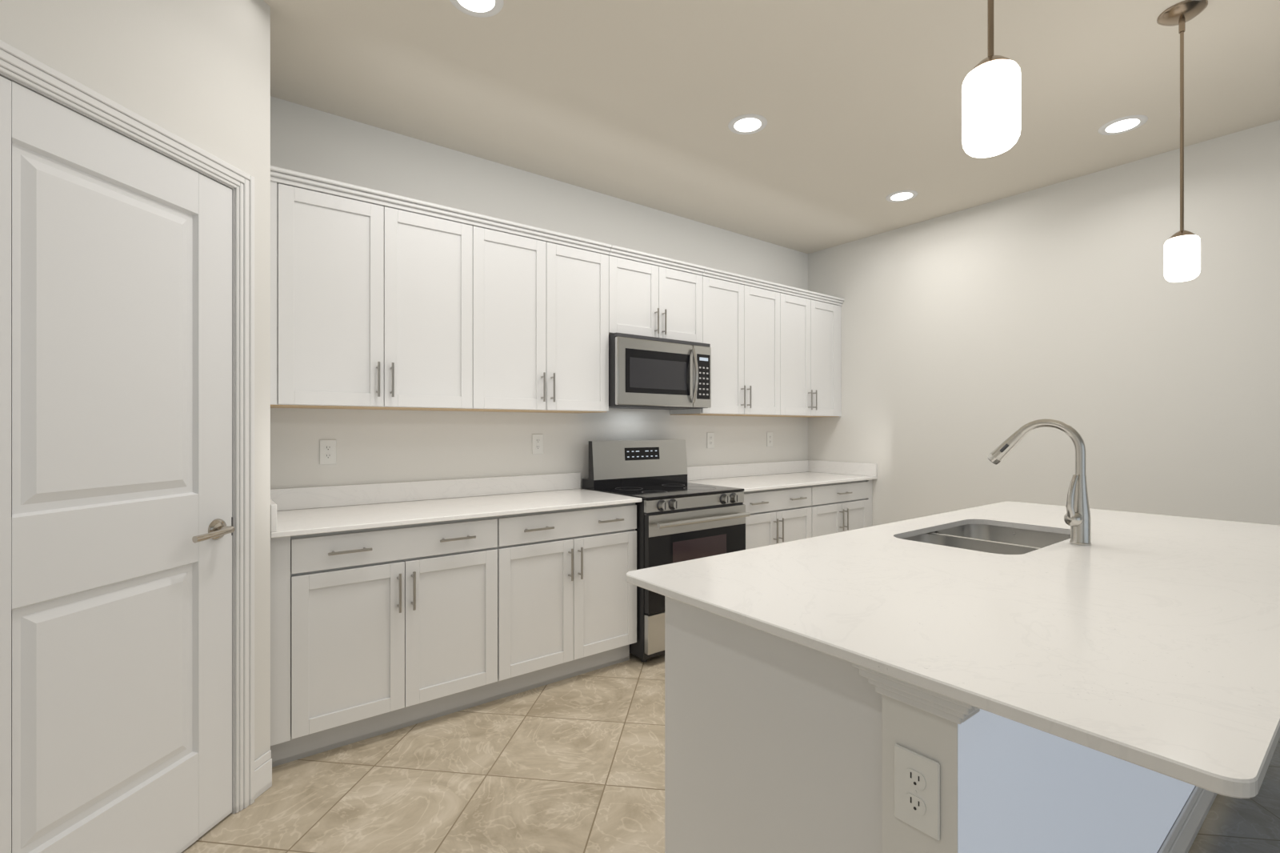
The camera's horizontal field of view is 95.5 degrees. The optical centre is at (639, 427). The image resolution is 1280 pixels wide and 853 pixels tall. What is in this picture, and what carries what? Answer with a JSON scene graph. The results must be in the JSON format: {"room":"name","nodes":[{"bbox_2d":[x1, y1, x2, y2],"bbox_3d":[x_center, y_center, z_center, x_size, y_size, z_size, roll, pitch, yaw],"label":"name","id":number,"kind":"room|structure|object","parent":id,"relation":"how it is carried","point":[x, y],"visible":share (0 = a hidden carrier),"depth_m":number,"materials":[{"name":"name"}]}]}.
{"room":"kitchen","nodes":[
{"label":"kitchen","id":0,"kind":"room"},
{"bbox_2d":[0,0,270,759],"bbox_3d":[-1.453,-0.115,1.565,0.115,2.790,1.060,0,0,8],"label":"wall","id":1,"kind":"structure","parent":0,"point":[195,72],"depth_m":1.82,"materials":[{"name":"white paint"}]},
{"bbox_2d":[0,76,234,852],"bbox_3d":[-1.386,0.241,1.560,0.095,2.062,0.736,0,0,8],"label":"pantry door","id":2,"kind":"structure","parent":1,"relation":"in","point":[117,529],"depth_m":1.54,"materials":[{"name":"white paint"}]},
{"bbox_2d":[0,40,254,813],"bbox_3d":[-1.443,0.211,1.566,0.135,2.138,0.871,0,0,8],"label":"door frame","id":3,"kind":"structure","parent":1,"relation":"attached to","point":[35,75],"depth_m":1.93,"materials":[{"name":"white paint"}]},
{"bbox_2d":[254,749,271,799],"bbox_3d":[-1.326,1.215,2.035,0.012,0.130,0.087,0,0,8],"label":"baseboard","id":4,"kind":"structure","parent":1,"relation":"attached to","point":[263,773],"depth_m":2.04,"materials":[{"name":"white paint"}]},
{"bbox_2d":[270,96,807,488],"bbox_3d":[-0.785,-0.115,3.390,5.770,2.790,0.100,0,0,-37],"label":"wall","id":5,"kind":"structure","parent":0,"point":[386,445],"depth_m":3.27,"materials":[{"name":"white paint"}]},
{"bbox_2d":[319,439,336,464],"bbox_3d":[-1.493,0.115,2.781,0.072,0.118,0.008,0,0,-37],"label":"electrical outlet","id":6,"kind":"object","parent":5,"relation":"attached to","point":[327,451],"visible":1,"depth_m":2.78,"materials":[{"name":"white plastic"}]},
{"bbox_2d":[270,165,487,411],"bbox_3d":[-1.252,-0.568,2.759,0.934,0.945,0.331,0,0,-37],"label":"upper cabinet","id":7,"kind":"object","parent":5,"relation":"attached to","point":[381,300],"depth_m":2.60,"materials":[{"name":"white wood"}]},
{"bbox_2d":[532,433,543,453],"bbox_3d":[-0.608,0.095,3.457,0.072,0.118,0.008,0,0,-37],"label":"electrical outlet","id":8,"kind":"object","parent":5,"relation":"attached to","point":[537,443],"visible":1,"depth_m":3.45,"materials":[{"name":"white plastic"}]},
{"bbox_2d":[488,216,611,413],"bbox_3d":[-0.627,-0.568,3.237,0.873,0.945,0.331,0,0,-37],"label":"upper cabinet","id":9,"kind":"object","parent":5,"relation":"attached to","point":[548,293],"depth_m":3.12,"materials":[{"name":"white wood"}]},
{"bbox_2d":[608,244,705,343],"bbox_3d":[0.027,-0.802,3.714,0.744,0.509,0.368,0,0,-37],"label":"upper cabinet","id":10,"kind":"object","parent":5,"relation":"attached to","point":[653,295],"visible":0.71,"depth_m":3.57,"materials":[{"name":"white wood"}]},
{"bbox_2d":[608,332,711,409],"bbox_3d":[0.061,-0.336,3.670,0.741,0.418,0.478,0,0,-37],"label":"microwave","id":11,"kind":"object","parent":10,"relation":"attached to","point":[650,373],"visible":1,"depth_m":3.49,"materials":[{"name":"silver metal"}]},
{"bbox_2d":[707,432,714,447],"bbox_3d":[0.527,0.092,4.325,0.072,0.118,0.008,0,0,-37],"label":"electrical outlet","id":12,"kind":"object","parent":5,"relation":"attached to","point":[710,439],"visible":1,"depth_m":4.32,"materials":[{"name":"white plastic"}]},
{"bbox_2d":[670,266,788,416],"bbox_3d":[0.649,-0.568,4.213,0.848,0.945,0.331,0,0,-37],"label":"upper cabinet","id":13,"kind":"object","parent":5,"relation":"attached to","point":[776,350],"depth_m":4.07,"materials":[{"name":"white wood"}]},
{"bbox_2d":[767,432,772,446],"bbox_3d":[1.059,0.092,4.732,0.072,0.118,0.008,0,0,-37],"label":"electrical outlet","id":14,"kind":"object","parent":5,"relation":"attached to","point":[770,438],"visible":1,"depth_m":4.73,"materials":[{"name":"white plastic"}]},
{"bbox_2d":[788,285,843,417],"bbox_3d":[1.225,-0.568,4.653,0.837,0.945,0.331,0,0,-37],"label":"upper cabinet","id":15,"kind":"object","parent":5,"relation":"attached to","point":[814,320],"depth_m":4.55,"materials":[{"name":"white wood"}]},
{"bbox_2d":[181,652,1279,852],"bbox_3d":[1.371,1.330,0.570,5.970,0.100,7.400,0,0,-37],"label":"floor","id":16,"kind":"structure","parent":0,"point":[572,765],"depth_m":2.06,"materials":[{"name":"tile"}]},
{"bbox_2d":[270,514,513,767],"bbox_3d":[-1.162,0.839,2.654,0.949,0.882,0.608,0,0,-37],"label":"base cabinet","id":17,"kind":"object","parent":16,"relation":"on","point":[377,631],"depth_m":2.38,"materials":[{"name":"white wood"}]},
{"bbox_2d":[270,472,641,537],"bbox_3d":[-0.856,0.337,2.864,1.691,0.120,0.646,0,0,-37],"label":"countertop","id":18,"kind":"structure","parent":17,"relation":"on","point":[294,511],"depth_m":2.83,"materials":[{"name":"stone"}]},
{"bbox_2d":[513,502,636,694],"bbox_3d":[-0.539,0.839,3.130,0.862,0.882,0.608,0,0,-37],"label":"base cabinet","id":19,"kind":"object","parent":16,"relation":"on","point":[575,606],"depth_m":2.91,"materials":[{"name":"white wood"}]},
{"bbox_2d":[582,439,750,661],"bbox_3d":[0.162,0.680,3.555,0.760,1.200,0.728,0,0,-37],"label":"range","id":20,"kind":"object","parent":16,"relation":"on","point":[680,518],"visible":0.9,"depth_m":3.38,"materials":[{"name":"silver metal"}]},
{"bbox_2d":[743,484,819,549],"bbox_3d":[0.743,0.839,4.111,0.830,0.882,0.608,0,0,-37],"label":"base cabinet","id":21,"kind":"object","parent":16,"relation":"on","point":[779,515],"depth_m":3.88,"materials":[{"name":"white wood"}]},
{"bbox_2d":[687,460,877,491],"bbox_3d":[1.039,0.337,4.312,1.547,0.120,0.646,0,0,-37],"label":"countertop","id":22,"kind":"structure","parent":21,"relation":"on","point":[756,476],"depth_m":4.46,"materials":[{"name":"stone"}]},
{"bbox_2d":[664,531,936,852],"bbox_3d":[1.136,0.833,1.898,2.250,0.895,0.595,0,0,-37],"label":"kitchen island","id":23,"kind":"object","parent":16,"relation":"on","point":[773,743],"visible":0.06,"depth_m":1.20,"materials":[{"name":"white paint"}]},
{"bbox_2d":[625,500,1279,798],"bbox_3d":[1.228,0.374,1.744,2.370,0.020,1.100,0,0,-37],"label":"island countertop","id":24,"kind":"structure","parent":23,"relation":"on","point":[1149,640],"depth_m":1.12,"materials":[{"name":"stone"}]},
{"bbox_2d":[901,524,1070,554],"bbox_3d":[1.205,0.490,1.997,0.716,0.210,0.446,0,0,-37],"label":"sink","id":25,"kind":"object","parent":24,"relation":"in","point":[994,539],"visible":0.06,"depth_m":2.15,"materials":[{"name":"silver metal"}]},
{"bbox_2d":[987,419,1091,545],"bbox_3d":[1.301,0.167,1.907,0.092,0.393,0.283,0,0,-37],"label":"faucet","id":26,"kind":"object","parent":24,"relation":"on","point":[1077,518],"visible":1,"depth_m":1.82,"materials":[{"name":"silver metal"}]},
{"bbox_2d":[820,479,872,535],"bbox_3d":[1.309,0.839,4.543,0.837,0.882,0.608,0,0,-37],"label":"base cabinet","id":27,"kind":"object","parent":16,"relation":"on","point":[846,506],"depth_m":4.33,"materials":[{"name":"white wood"}]},
{"bbox_2d":[882,694,1195,852],"bbox_3d":[1.347,0.833,1.607,2.292,0.895,0.120,0,0,-37],"label":"wall","id":28,"kind":"structure","parent":16,"relation":"on","point":[1008,786],"depth_m":1.00,"materials":[{"name":"white paint"}]},
{"bbox_2d":[852,663,979,723],"bbox_3d":[0.446,0.411,0.920,0.094,0.052,0.188,0,0,-37],"label":"trim","id":29,"kind":"structure","parent":28,"relation":"attached to","point":[952,710],"depth_m":0.89,"materials":[{"name":"white paint"}]},
{"bbox_2d":[894,743,939,840],"bbox_3d":[0.432,0.568,0.909,0.008,0.118,0.072,0,0,-37],"label":"outlet","id":30,"kind":"object","parent":28,"relation":"attached to","point":[917,790],"visible":1,"depth_m":0.91,"materials":[{"name":"white plastic"}]},
{"bbox_2d":[1157,786,1217,852],"bbox_3d":[1.345,1.215,1.599,2.305,0.130,0.133,0,0,-37],"label":"baseboard","id":31,"kind":"structure","parent":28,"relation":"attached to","point":[1182,835],"depth_m":1.77,"materials":[{"name":"white paint"}]},
{"bbox_2d":[263,0,1279,253],"bbox_3d":[1.371,-1.560,0.570,5.970,0.100,7.400,0,0,-37],"label":"ceiling","id":32,"kind":"structure","parent":0,"point":[857,104],"depth_m":2.59,"materials":[{"name":"beige paint"}]},
{"bbox_2d":[449,0,503,17],"bbox_3d":[-0.577,-1.506,2.039,0.192,0.006,0.192,0,0,-37],"label":"recessed light","id":33,"kind":"object","parent":32,"relation":"in","point":[481,8],"visible":1,"depth_m":2.08,"materials":[{"name":"white paint"}]},
{"bbox_2d":[728,113,767,134],"bbox_3d":[0.535,-1.506,2.889,0.192,0.006,0.192,0,0,-37],"label":"recessed light","id":34,"kind":"object","parent":32,"relation":"in","point":[746,124],"visible":1,"depth_m":2.88,"materials":[{"name":"white paint"}]},
{"bbox_2d":[885,190,917,202],"bbox_3d":[1.703,-1.506,3.782,0.192,0.006,0.192,0,0,-37],"label":"recessed light","id":35,"kind":"object","parent":32,"relation":"in","point":[901,195],"visible":1,"depth_m":3.77,"materials":[{"name":"white paint"}]},
{"bbox_2d":[961,0,1020,157],"bbox_3d":[0.678,-1.022,1.122,0.136,0.974,0.136,0,0,-37],"label":"pendant light","id":36,"kind":"object","parent":32,"relation":"hanging from","point":[991,106],"visible":1,"depth_m":1.09,"materials":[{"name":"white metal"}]},
{"bbox_2d":[1097,115,1147,135],"bbox_3d":[2.405,-1.506,2.896,0.192,0.006,0.192,0,0,-37],"label":"recessed light","id":37,"kind":"object","parent":32,"relation":"in","point":[1125,124],"visible":1,"depth_m":2.89,"materials":[{"name":"white paint"}]},
{"bbox_2d":[1156,0,1207,282],"bbox_3d":[1.965,-1.022,2.106,0.136,0.974,0.136,0,0,-37],"label":"pendant light","id":38,"kind":"object","parent":32,"relation":"hanging from","point":[1182,254],"visible":1,"depth_m":2.09,"materials":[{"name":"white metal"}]},
{"bbox_2d":[808,120,1279,525],"bbox_3d":[3.623,-0.115,2.292,0.100,2.790,7.000,0,0,-37],"label":"wall","id":39,"kind":"structure","parent":0,"point":[973,338],"depth_m":3.49,"materials":[{"name":"white paint"}]}
]}

